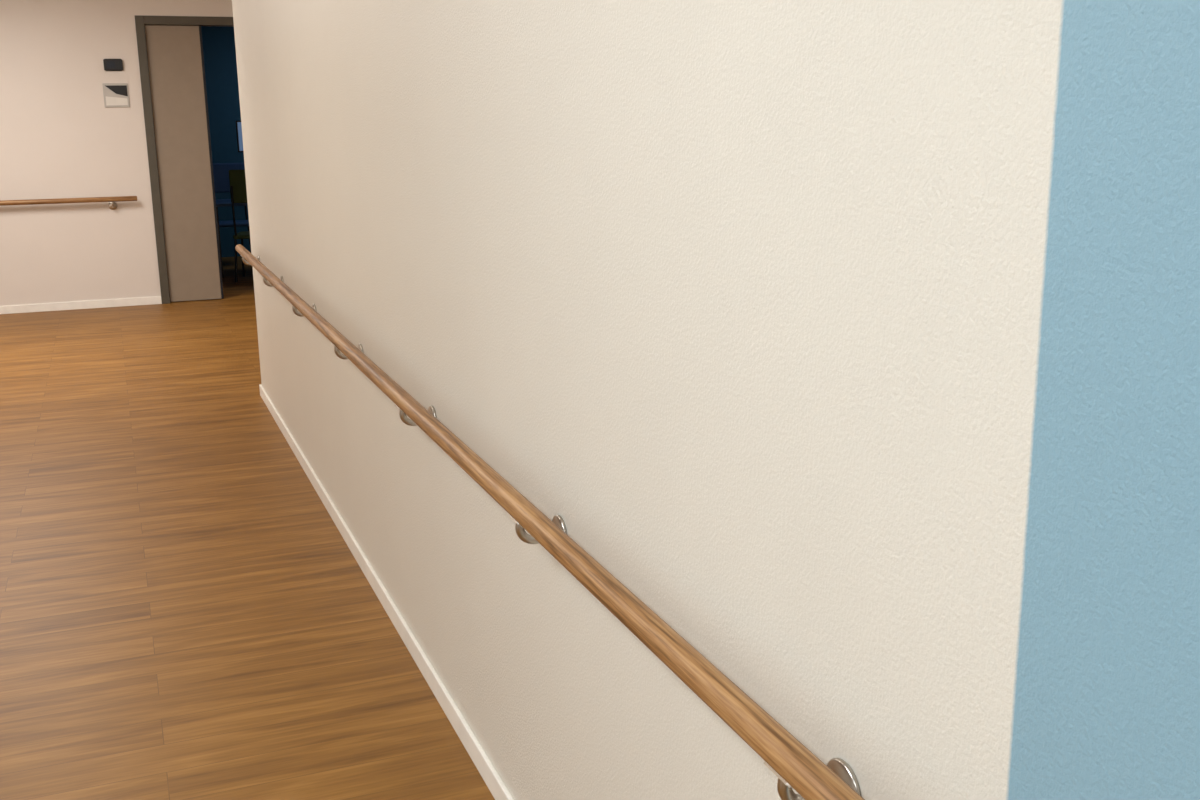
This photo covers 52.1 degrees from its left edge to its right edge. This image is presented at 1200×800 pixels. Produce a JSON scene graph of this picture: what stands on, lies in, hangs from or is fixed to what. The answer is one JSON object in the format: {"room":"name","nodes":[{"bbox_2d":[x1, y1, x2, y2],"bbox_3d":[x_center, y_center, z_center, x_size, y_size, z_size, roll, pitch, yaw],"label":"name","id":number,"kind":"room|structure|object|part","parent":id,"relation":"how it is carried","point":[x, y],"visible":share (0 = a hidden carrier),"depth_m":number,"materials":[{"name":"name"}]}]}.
{"room":"hospital interior","nodes":[
{"label":"hospital interior","id":0,"kind":"room"},
{"bbox_2d":[0,0,232,305],"bbox_3d":[-2.938,-2.301,10.959,6.500,2.750,0.140,-6,14,-21],"label":"wall","id":1,"kind":"structure","parent":0,"point":[59,138],"depth_m":10.33,"materials":[{"name":"beige paint"}]},
{"bbox_2d":[0,196,136,209],"bbox_3d":[-4.830,-1.607,10.214,1.850,0.117,0.102,-6,14,-21],"label":"handrail","id":2,"kind":"object","parent":1,"relation":"attached to","point":[112,205],"visible":1,"depth_m":10.31,"materials":[{"name":"brown wood"}]},
{"bbox_2d":[0,296,161,313],"bbox_3d":[-4.819,-0.783,10.457,2.055,0.070,0.012,-6,14,-21],"label":"baseboard","id":3,"kind":"structure","parent":1,"relation":"attached to","point":[26,308],"depth_m":10.58,"materials":[{"name":"white wood"}]},
{"bbox_2d":[103,59,122,70],"bbox_3d":[-4.077,-2.807,10.286,0.150,0.100,0.034,-6,14,-21],"label":"thermostat","id":4,"kind":"object","parent":1,"relation":"attached to","point":[109,64],"visible":1,"depth_m":10.27,"materials":[{"name":"black plastic"}]},
{"bbox_2d":[102,83,129,106],"bbox_3d":[-4.077,-2.568,10.350,0.200,0.195,0.016,-6,14,-21],"label":"door sign","id":5,"kind":"object","parent":1,"relation":"attached to","point":[115,94],"visible":1,"depth_m":10.34,"materials":[{"name":"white plastic"}]},
{"bbox_2d":[106,85,127,105],"bbox_3d":[-4.072,-2.565,10.344,0.175,0.163,0.002,-6,14,-21],"label":"print","id":6,"kind":"object","parent":5,"relation":"attached to","point":[116,95],"depth_m":10.35,"materials":[{"name":"white paper"}]},
{"bbox_2d":[145,25,223,301],"bbox_3d":[-3.620,-2.041,10.722,0.456,2.353,0.045,-6,14,-21],"label":"leaf","id":7,"kind":"object","parent":1,"relation":"attached to","point":[175,56],"visible":1,"depth_m":10.69,"materials":[{"name":"wood"}]},
{"bbox_2d":[135,15,233,303],"bbox_3d":[-3.343,-2.106,10.838,1.215,2.435,0.162,-6,14,-21],"label":"frame","id":8,"kind":"object","parent":1,"relation":"attached to","point":[140,21],"visible":0.42,"depth_m":10.50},
{"bbox_2d":[144,26,249,256],"bbox_3d":[-3.937,-3.080,14.331,5.500,2.750,0.150,-6,14,-21],"label":"wall","id":9,"kind":"structure","parent":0,"point":[219,49],"depth_m":14.04,"materials":[{"name":"blue paint"}]},
{"bbox_2d":[0,256,494,799],"bbox_3d":[-0.967,0.184,6.492,6.500,0.100,17.900,-6,14,-21],"label":"floor","id":10,"kind":"structure","parent":0,"point":[184,615],"depth_m":4.22,"materials":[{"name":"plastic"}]},
{"bbox_2d":[213,163,250,252],"bbox_3d":[-4.071,-2.053,13.555,0.442,1.091,0.478,-6,14,-21],"label":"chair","id":11,"kind":"object","parent":10,"relation":"on","point":[220,170],"visible":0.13,"depth_m":13.61,"materials":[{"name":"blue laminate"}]},
{"bbox_3d":[-4.150,-2.470,13.648,0.400,0.320,0.035,-6,14,-21],"label":"backrest","id":12,"kind":"part","parent":11,"relation":"part of","materials":[{"name":"blue laminate"}]},
{"bbox_3d":[-4.067,-1.950,13.572,0.420,0.040,0.420,-6,14,-21],"label":"seat","id":13,"kind":"part","parent":11,"relation":"part of","materials":[{"name":"blue laminate"}]},
{"bbox_2d":[216,199,247,277],"bbox_3d":[-3.357,-1.741,12.970,1.450,0.750,0.700,-6,14,-21],"label":"table","id":14,"kind":"object","parent":10,"relation":"on","point":[219,202],"visible":0.02,"depth_m":12.43,"materials":[{"name":"blue laminate"}]},
{"bbox_2d":[236,121,243,151],"bbox_3d":[-3.526,-2.512,12.852,0.500,0.810,0.170,-6,14,-21],"label":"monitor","id":15,"kind":"object","parent":14,"relation":"on","point":[238,123],"visible":0.11,"depth_m":12.67,"materials":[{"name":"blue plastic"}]},
{"bbox_2d":[229,170,249,281],"bbox_3d":[-3.411,-1.748,12.220,0.442,1.091,0.478,-2,13,-6],"label":"chair","id":16,"kind":"object","parent":10,"relation":"on","point":[237,179],"visible":0.43,"depth_m":11.93,"materials":[{"name":"green fabric"}]},
{"bbox_3d":[-3.583,-1.375,12.083,0.022,0.432,0.058,6,15,26],"label":"leg","id":17,"kind":"part","parent":16,"relation":"part of","materials":[{"name":"metal"}]},
{"bbox_3d":[-3.393,-2.079,11.939,0.400,0.320,0.035,-2,13,-6],"label":"backrest","id":18,"kind":"part","parent":16,"relation":"part of","materials":[{"name":"green fabric"}]},
{"bbox_3d":[-3.411,-1.649,12.252,0.420,0.040,0.420,-2,13,-6],"label":"seat","id":19,"kind":"part","parent":16,"relation":"part of","materials":[{"name":"green fabric"}]},
{"bbox_3d":[-3.630,-1.468,12.480,0.022,0.432,0.058,-12,17,-39],"label":"leg","id":20,"kind":"part","parent":16,"relation":"part of","materials":[{"name":"metal"}]},
{"bbox_2d":[232,0,1199,799],"bbox_3d":[1.569,-0.518,3.110,3.765,2.750,9.890,-6,14,-21],"label":"wall","id":21,"kind":"structure","parent":0,"point":[857,342],"depth_m":1.50,"materials":[{"name":"beige paint"}]},
{"bbox_2d":[259,384,513,799],"bbox_3d":[-0.171,0.967,2.748,0.012,0.066,9.902,-6,14,-21],"label":"baseboard","id":22,"kind":"structure","parent":21,"relation":"attached to","point":[490,776],"depth_m":3.76,"materials":[{"name":"white wood"}]},
{"bbox_2d":[235,244,864,799],"bbox_3d":[-0.374,0.091,2.916,0.102,0.117,8.720,-6,14,-21],"label":"handrail","id":23,"kind":"object","parent":21,"relation":"attached to","point":[795,766],"visible":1,"depth_m":1.77,"materials":[{"name":"brown wood"}]},
{"bbox_3d":[-1.899,-0.756,6.670,0.085,0.048,0.017,-6,14,-21],"label":"arm","id":24,"kind":"part","parent":23,"relation":"part of","materials":[{"name":"metal"}]},
{"bbox_3d":[-1.552,-0.561,5.818,0.085,0.048,0.017,-6,14,-21],"label":"arm","id":25,"kind":"part","parent":23,"relation":"part of","materials":[{"name":"metal"}]},
{"bbox_3d":[-1.194,-0.360,4.940,0.085,0.048,0.017,-6,14,-21],"label":"arm","id":26,"kind":"part","parent":23,"relation":"part of","materials":[{"name":"metal"}]},
{"bbox_3d":[-0.836,-0.158,4.061,0.085,0.048,0.017,-6,14,-21],"label":"arm","id":27,"kind":"part","parent":23,"relation":"part of","materials":[{"name":"metal"}]},
{"bbox_3d":[-0.477,0.043,3.182,0.085,0.048,0.017,-6,14,-21],"label":"arm","id":28,"kind":"part","parent":23,"relation":"part of","materials":[{"name":"metal"}]},
{"bbox_3d":[-0.117,0.246,2.299,0.085,0.048,0.017,-6,14,-21],"label":"arm","id":29,"kind":"part","parent":23,"relation":"part of","materials":[{"name":"metal"}]},
{"bbox_3d":[0.242,0.448,1.416,0.085,0.048,0.017,-6,14,-21],"label":"arm","id":30,"kind":"part","parent":23,"relation":"part of","materials":[{"name":"metal"}]}
]}

